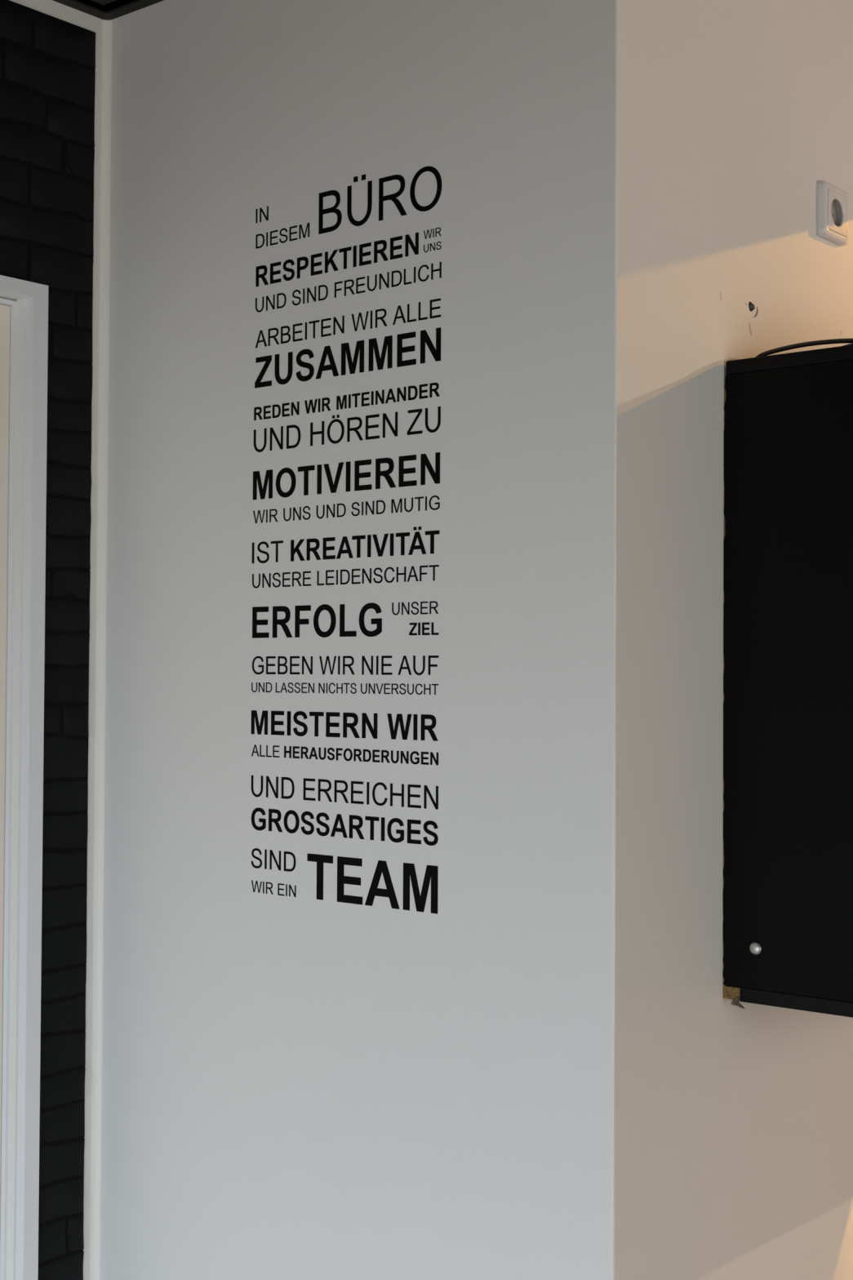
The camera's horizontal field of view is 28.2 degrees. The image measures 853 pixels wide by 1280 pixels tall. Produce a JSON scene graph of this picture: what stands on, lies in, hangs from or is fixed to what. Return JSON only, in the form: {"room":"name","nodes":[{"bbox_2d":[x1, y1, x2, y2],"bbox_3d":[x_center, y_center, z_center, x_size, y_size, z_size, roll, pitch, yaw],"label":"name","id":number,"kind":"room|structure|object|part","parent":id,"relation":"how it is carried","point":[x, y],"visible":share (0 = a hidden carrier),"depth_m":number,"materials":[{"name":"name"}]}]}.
{"room":"office","nodes":[
{"label":"office","id":0,"kind":"room"},
{"bbox_2d":[0,0,102,1279],"bbox_3d":[-1.546,0.213,1.444,0.128,2.620,3.293,-1,-2,40],"label":"wall","id":1,"kind":"structure","parent":0,"point":[51,51],"depth_m":2.55,"materials":[{"name":"paint"}]},
{"bbox_2d":[0,275,48,1279],"bbox_3d":[-0.895,0.503,2.173,0.098,2.078,0.925,-1,-2,40],"label":"door frame","id":2,"kind":"structure","parent":1,"relation":"in","point":[11,289],"depth_m":2.50,"materials":[{"name":"white paint"}]},
{"bbox_2d":[75,0,136,12],"bbox_3d":[1.541,-1.031,1.275,5.120,0.104,6.700,-1,-2,40],"label":"ceiling","id":3,"kind":"structure","parent":0,"point":[105,6],"depth_m":2.62,"materials":[{"name":"black"}]},
{"bbox_3d":[1.605,-1.002,1.222,4.954,0.044,6.698,-1,-2,40],"label":"panel","id":4,"kind":"part","parent":3,"relation":"part of","materials":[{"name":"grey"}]},
{"bbox_2d":[99,0,617,1279],"bbox_3d":[-0.161,0.241,2.382,1.062,2.620,0.080,-1,-2,40],"label":"wall","id":5,"kind":"structure","parent":0,"point":[303,1086],"depth_m":2.27,"materials":[{"name":"white paint"}]},
{"bbox_2d":[89,19,111,1279],"bbox_3d":[-0.502,0.296,2.606,0.015,2.516,0.002,0,-1,-4],"label":"trim","id":6,"kind":"structure","parent":5,"relation":"attached to","point":[106,71],"depth_m":2.61,"materials":[{"name":"white paint"}]},
{"bbox_2d":[52,0,164,20],"bbox_3d":[0.035,-0.962,2.524,0.964,0.003,6.700,-1,-2,40],"label":"trim","id":7,"kind":"structure","parent":5,"relation":"attached to","point":[136,5],"depth_m":2.59,"materials":[{"name":"black"}]},
{"bbox_2d":[251,166,441,913],"bbox_3d":[-0.115,-0.136,2.301,0.344,0.981,0.001,-1,-2,40],"label":"wall lettering","id":8,"kind":"object","parent":5,"relation":"attached to","point":[431,872],"depth_m":2.29,"materials":[{"name":"black plastic"}]},
{"bbox_2d":[613,0,852,1279],"bbox_3d":[1.342,0.273,3.421,0.081,2.620,3.599,-1,-2,40],"label":"wall","id":9,"kind":"structure","parent":0,"point":[733,1148],"depth_m":2.17,"materials":[{"name":"white paint"}]},
{"bbox_2d":[723,344,852,1017],"bbox_3d":[0.729,0.059,2.324,0.382,0.837,0.621,-1,-2,40],"label":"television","id":10,"kind":"object","parent":9,"relation":"attached to","point":[788,647],"visible":1,"depth_m":2.15,"materials":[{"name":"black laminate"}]},
{"bbox_3d":[0.723,-0.350,2.342,0.352,0.018,0.617,-1,-2,40],"label":"panel","id":11,"kind":"part","parent":10,"relation":"part of","materials":[{"name":"black plastic"}]},
{"bbox_2d":[755,337,852,357],"bbox_3d":[0.717,-0.373,2.235,0.519,0.023,0.250,1,-1,-20],"label":"cable","id":12,"kind":"object","parent":10,"relation":"on","point":[850,340],"visible":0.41,"depth_m":2.20,"materials":[{"name":"black plastic"}]},
{"bbox_2d":[817,180,848,246],"bbox_3d":[0.589,-0.617,2.456,0.012,0.080,0.080,-1,-2,40],"label":"wall socket","id":13,"kind":"object","parent":9,"relation":"attached to","point":[833,201],"visible":1,"depth_m":2.44,"materials":[{"name":"white plastic"}]}
]}

